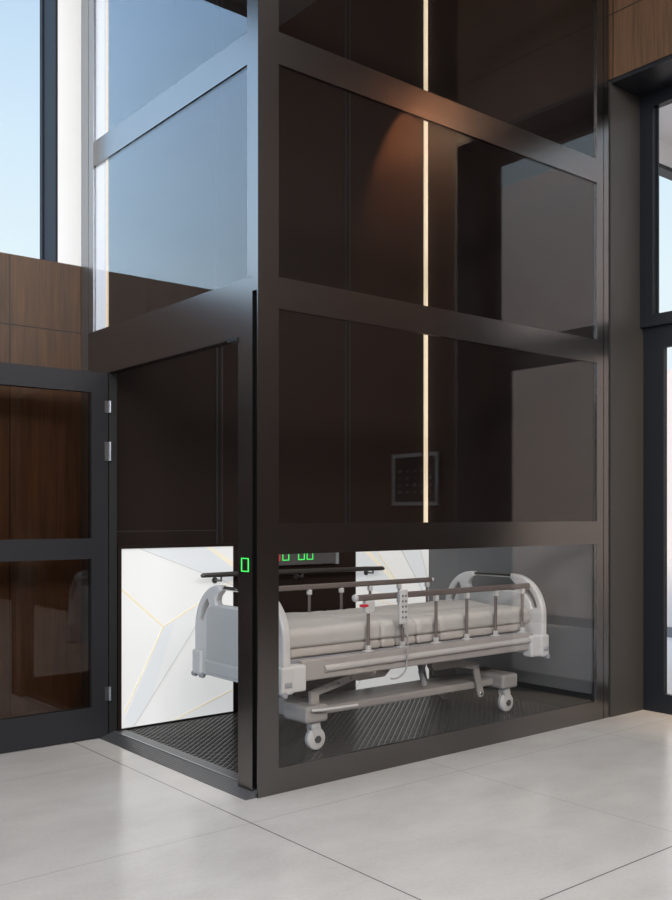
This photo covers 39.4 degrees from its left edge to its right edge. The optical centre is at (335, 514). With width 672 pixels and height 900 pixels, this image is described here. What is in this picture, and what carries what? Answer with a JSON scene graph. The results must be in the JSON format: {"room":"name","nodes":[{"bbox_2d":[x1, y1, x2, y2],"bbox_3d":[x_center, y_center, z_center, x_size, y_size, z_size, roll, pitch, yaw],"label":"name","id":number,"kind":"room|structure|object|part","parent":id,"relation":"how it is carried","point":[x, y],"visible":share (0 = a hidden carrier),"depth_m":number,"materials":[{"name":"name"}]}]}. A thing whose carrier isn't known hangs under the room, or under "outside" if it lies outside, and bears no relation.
{"room":"hospital interior","nodes":[
{"label":"hospital interior","id":0,"kind":"room"},
{"bbox_2d":[0,252,80,717],"bbox_3d":[-3.897,-0.117,4.045,12.200,2.834,0.230,0,0,-39],"label":"wall","id":1,"kind":"structure","parent":0,"point":[40,300],"depth_m":5.62,"materials":[{"name":"brown wood"}]},
{"bbox_2d":[40,0,57,261],"bbox_3d":[-5.201,-2.603,2.997,8.854,2.154,0.248,0,0,-39],"label":"window","id":2,"kind":"structure","parent":1,"relation":"in","point":[48,8],"depth_m":5.77,"materials":[{"name":"metal"},{"name":"dark grey metal"}]},
{"bbox_2d":[58,0,80,265],"bbox_3d":[-0.466,-3.067,6.842,3.346,3.066,0.230,0,0,-39],"label":"wall pier","id":3,"kind":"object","parent":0,"point":[69,11],"visible":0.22,"depth_m":5.75,"materials":[{"name":"white paint"}]},
{"bbox_2d":[0,710,671,899],"bbox_3d":[-0.268,1.330,-0.408,12.200,0.060,11.800,0,0,-39],"label":"floor","id":4,"kind":"structure","parent":0,"point":[583,811],"depth_m":3.92,"materials":[{"name":"tile"}]},
{"bbox_2d":[0,0,608,799],"bbox_3d":[-0.455,-1.625,5.452,4.114,5.850,1.920,0,0,-39],"label":"shaft","id":5,"kind":"object","parent":4,"relation":"on","point":[345,263],"visible":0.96,"depth_m":6.03,"materials":[{"name":"brown metal"}]},
{"bbox_3d":[-1.520,-1.625,5.759,0.050,5.850,0.098,0,0,-39],"label":"post","id":6,"kind":"part","parent":5,"relation":"part of","materials":[{"name":"metal"}]},
{"bbox_3d":[-1.464,-2.826,5.690,0.050,3.448,0.066,0,0,-39],"label":"post","id":7,"kind":"part","parent":5,"relation":"part of","materials":[{"name":"metal"}]},
{"bbox_3d":[-0.868,1.286,4.954,0.164,0.028,1.648,0,0,-39],"label":"sill","id":8,"kind":"part","parent":5,"relation":"part of","materials":[{"name":"metal"}]},
{"bbox_3d":[-0.355,-2.825,4.382,0.117,3.450,0.043,0,0,-39],"label":"corner post","id":9,"kind":"part","parent":5,"relation":"part of","materials":[{"name":"brown metal"}]},
{"bbox_3d":[-0.328,-1.625,4.349,0.117,5.850,0.050,0,0,-39],"label":"corner post","id":10,"kind":"part","parent":5,"relation":"part of","materials":[{"name":"brown metal"}]},
{"bbox_3d":[-0.337,-1.600,6.396,2.630,5.800,0.025,0,0,-39],"label":"panel","id":11,"kind":"part","parent":5,"relation":"part of","materials":[{"name":"glass"}]},
{"bbox_3d":[1.189,-1.600,6.636,0.022,5.800,1.580,0,0,-39],"label":"panel","id":12,"kind":"part","parent":5,"relation":"part of","materials":[{"name":"glass"}]},
{"bbox_3d":[1.670,-1.625,5.959,0.067,5.850,0.022,0,0,-39],"label":"post","id":13,"kind":"part","parent":5,"relation":"part of","materials":[{"name":"brown metal"}]},
{"bbox_3d":[1.720,-1.625,6.000,0.050,5.850,0.022,0,0,-39],"label":"post","id":14,"kind":"part","parent":5,"relation":"part of","materials":[{"name":"brown metal"}]},
{"bbox_2d":[117,543,592,772],"bbox_3d":[0.178,0.739,5.775,2.592,1.118,1.502,0,0,-39],"label":"cabin","id":15,"kind":"object","parent":4,"relation":"on","point":[161,588],"visible":0.48,"depth_m":5.96,"materials":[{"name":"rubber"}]},
{"bbox_3d":[-0.292,0.727,6.339,2.576,1.086,0.034,0,0,-39],"label":"wall trim","id":16,"kind":"part","parent":15,"relation":"part of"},
{"bbox_3d":[-0.971,0.734,5.790,0.784,1.061,0.023,0,0,-39],"label":"wall panel","id":17,"kind":"part","parent":15,"relation":"part of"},
{"bbox_3d":[-0.287,1.267,6.347,2.550,0.006,0.024,0,0,-39],"label":"skirting","id":18,"kind":"part","parent":15,"relation":"part of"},
{"bbox_3d":[-0.244,0.380,6.262,1.520,0.042,0.033,0,0,-39],"label":"handrail","id":19,"kind":"part","parent":15,"relation":"part of","materials":[{"name":"metal"}]},
{"bbox_3d":[-0.267,0.735,6.361,1.030,1.070,0.028,0,0,-39],"label":"panel","id":20,"kind":"part","parent":15,"relation":"part of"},
{"bbox_2d":[191,571,549,749],"bbox_3d":[0.272,0.828,5.676,2.111,0.881,0.896,0,0,-39],"label":"hospital bed","id":21,"kind":"object","parent":15,"relation":"on","point":[368,641],"visible":0.84,"depth_m":5.39,"materials":[{"name":"white plastic"}]},
{"bbox_3d":[-0.516,0.852,5.034,0.060,0.067,0.620,0,0,-39],"label":"rail moulding","id":22,"kind":"part","parent":21,"relation":"part of","materials":[{"name":"white plastic"}]},
{"bbox_3d":[-0.516,0.659,5.034,0.056,0.302,0.596,0,0,-39],"label":"inset panel","id":23,"kind":"part","parent":21,"relation":"part of","materials":[{"name":"grey plastic"}]},
{"bbox_3d":[-0.166,0.600,5.842,0.018,0.270,0.018,0,0,-39],"label":"post","id":24,"kind":"part","parent":21,"relation":"part of","materials":[{"name":"grey metal"}]},
{"bbox_3d":[-0.120,0.988,5.066,0.055,0.075,0.032,0,0,-39],"label":"arm post","id":25,"kind":"part","parent":21,"relation":"part of","materials":[{"name":"paint"}]},
{"bbox_3d":[0.045,0.919,5.201,0.469,0.130,0.012,0,0,-39],"label":"lift arm","id":26,"kind":"part","parent":21,"relation":"part of","materials":[{"name":"paint"}]},
{"bbox_3d":[0.034,0.600,6.005,0.018,0.270,0.018,0,0,-39],"label":"post","id":27,"kind":"part","parent":21,"relation":"part of","materials":[{"name":"grey metal"}]},
{"bbox_3d":[0.123,0.451,6.077,1.400,0.034,0.022,0,0,-39],"label":"rail","id":28,"kind":"part","parent":21,"relation":"part of","materials":[{"name":"brown metal"}]},
{"bbox_3d":[0.176,0.600,5.110,0.018,0.270,0.018,0,0,-39],"label":"post","id":29,"kind":"part","parent":21,"relation":"part of","materials":[{"name":"silver metal"}]},
{"bbox_2d":[390,589,408,679],"bbox_3d":[0.354,0.664,5.199,0.136,0.492,0.044,0,0,-39],"label":"handset","id":30,"kind":"object","parent":21,"relation":"hanging from","point":[402,595],"visible":1,"depth_m":5.21,"materials":[{"name":"white plastic"}]},
{"bbox_3d":[0.374,0.600,5.271,0.018,0.270,0.018,0,0,-39],"label":"post","id":31,"kind":"part","parent":21,"relation":"part of","materials":[{"name":"silver metal"}]},
{"bbox_3d":[0.279,0.773,5.688,1.910,0.053,0.680,0,0,-39],"label":"deck frame","id":32,"kind":"part","parent":21,"relation":"part of","materials":[{"name":"grey plastic"}]},
{"bbox_3d":[0.277,0.637,5.679,1.955,0.113,0.709,0,0,-39],"label":"mattress","id":33,"kind":"part","parent":21,"relation":"part of","materials":[{"name":"beige fabric"}]},
{"bbox_3d":[0.520,0.945,5.614,0.065,0.163,0.036,0,0,-39],"label":"actuator leg","id":34,"kind":"part","parent":21,"relation":"part of","materials":[{"name":"grey plastic"}]},
{"bbox_3d":[0.589,0.798,5.411,1.680,0.048,0.038,0,0,-39],"label":"moulding","id":35,"kind":"part","parent":21,"relation":"part of","materials":[{"name":"white plastic"}]},
{"bbox_3d":[0.581,0.600,5.440,0.018,0.270,0.018,0,0,-39],"label":"post","id":36,"kind":"part","parent":21,"relation":"part of","materials":[{"name":"grey metal"}]},
{"bbox_3d":[0.670,0.451,5.513,1.445,0.034,0.022,0,0,-39],"label":"rail","id":37,"kind":"part","parent":21,"relation":"part of","materials":[{"name":"brown metal"}]},
{"bbox_3d":[0.782,0.600,5.604,0.018,0.270,0.018,0,0,-39],"label":"post","id":38,"kind":"part","parent":21,"relation":"part of","materials":[{"name":"grey metal"}]},
{"bbox_3d":[0.778,0.921,5.792,0.300,0.098,0.014,0,0,-39],"label":"lift arm","id":39,"kind":"part","parent":21,"relation":"part of","materials":[{"name":"paint"}]},
{"bbox_3d":[1.060,0.659,6.318,0.056,0.302,0.596,0,0,-39],"label":"inset panel","id":40,"kind":"part","parent":21,"relation":"part of","materials":[{"name":"plastic"}]},
{"bbox_3d":[0.982,0.600,5.767,0.018,0.270,0.018,0,0,-39],"label":"post","id":41,"kind":"part","parent":21,"relation":"part of","materials":[{"name":"grey metal"}]},
{"bbox_3d":[1.177,0.600,5.926,0.018,0.270,0.018,0,0,-39],"label":"post","id":42,"kind":"part","parent":21,"relation":"part of","materials":[{"name":"grey metal"}]},
{"bbox_3d":[0.416,0.734,6.921,0.736,1.061,0.022,0,0,-39],"label":"wall panel","id":43,"kind":"part","parent":15,"relation":"part of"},
{"bbox_3d":[1.176,1.210,6.574,0.008,0.120,1.460,0,0,-39],"label":"skirting","id":44,"kind":"part","parent":15,"relation":"part of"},
{"bbox_2d":[609,0,671,80],"bbox_3d":[1.748,-1.650,6.402,0.470,5.900,3.250,0,0,-39],"label":"wall","id":45,"kind":"structure","parent":0,"point":[640,31],"depth_m":5.86,"materials":[{"name":"brown wood"}]},
{"bbox_2d":[609,81,642,716],"bbox_3d":[1.932,-0.743,6.169,0.460,4.085,0.024,0,0,-39],"label":"trim","id":46,"kind":"structure","parent":45,"relation":"attached to","point":[625,332],"depth_m":6.11,"materials":[{"name":"brown metal"}]},
{"bbox_2d":[611,55,671,97],"bbox_3d":[2.356,-2.778,5.652,0.456,0.024,1.312,0,0,-39],"label":"trim","id":47,"kind":"structure","parent":45,"relation":"attached to","point":[653,77],"depth_m":5.96,"materials":[{"name":"metal"}]},
{"bbox_2d":[640,86,671,328],"bbox_3d":[2.455,-2.003,5.733,0.060,1.526,1.312,0,0,-39],"label":"window","id":48,"kind":"structure","parent":45,"relation":"in","point":[650,104],"depth_m":6.17,"materials":[{"name":"metal"}]},
{"bbox_2d":[643,324,671,714],"bbox_3d":[2.478,0.030,5.752,0.040,2.540,1.312,0,0,-39],"label":"door","id":49,"kind":"structure","parent":45,"relation":"in","point":[656,340],"depth_m":6.18,"materials":[{"name":"metal"}]},
{"bbox_2d":[659,104,671,180],"bbox_3d":[3.786,-3.178,8.508,5.250,0.445,0.700,0,0,-39],"label":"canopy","id":50,"kind":"object","parent":45,"relation":"attached to","point":[665,113],"depth_m":8.00,"materials":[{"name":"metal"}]},
{"label":"outside","id":51,"kind":"structure","parent":0,"visible":0},
{"bbox_2d":[667,369,671,626],"bbox_3d":[5.468,-0.174,7.750,0.200,2.732,26.000,0,0,-39],"label":"wall","id":52,"kind":"structure","parent":51,"point":[669,372],"depth_m":9.96,"materials":[{"name":"white paint"}]},
{"bbox_2d":[667,627,671,637],"bbox_3d":[5.460,1.246,7.744,0.220,0.108,26.000,0,0,-39],"label":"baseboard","id":53,"kind":"structure","parent":52,"relation":"attached to","point":[669,629],"depth_m":9.93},
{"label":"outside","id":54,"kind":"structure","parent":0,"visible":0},
{"bbox_2d":[667,637,671,693],"bbox_3d":[7.716,1.330,9.583,12.800,0.060,26.000,0,0,-39],"label":"ground","id":55,"kind":"structure","parent":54,"point":[669,639],"depth_m":8.08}
]}

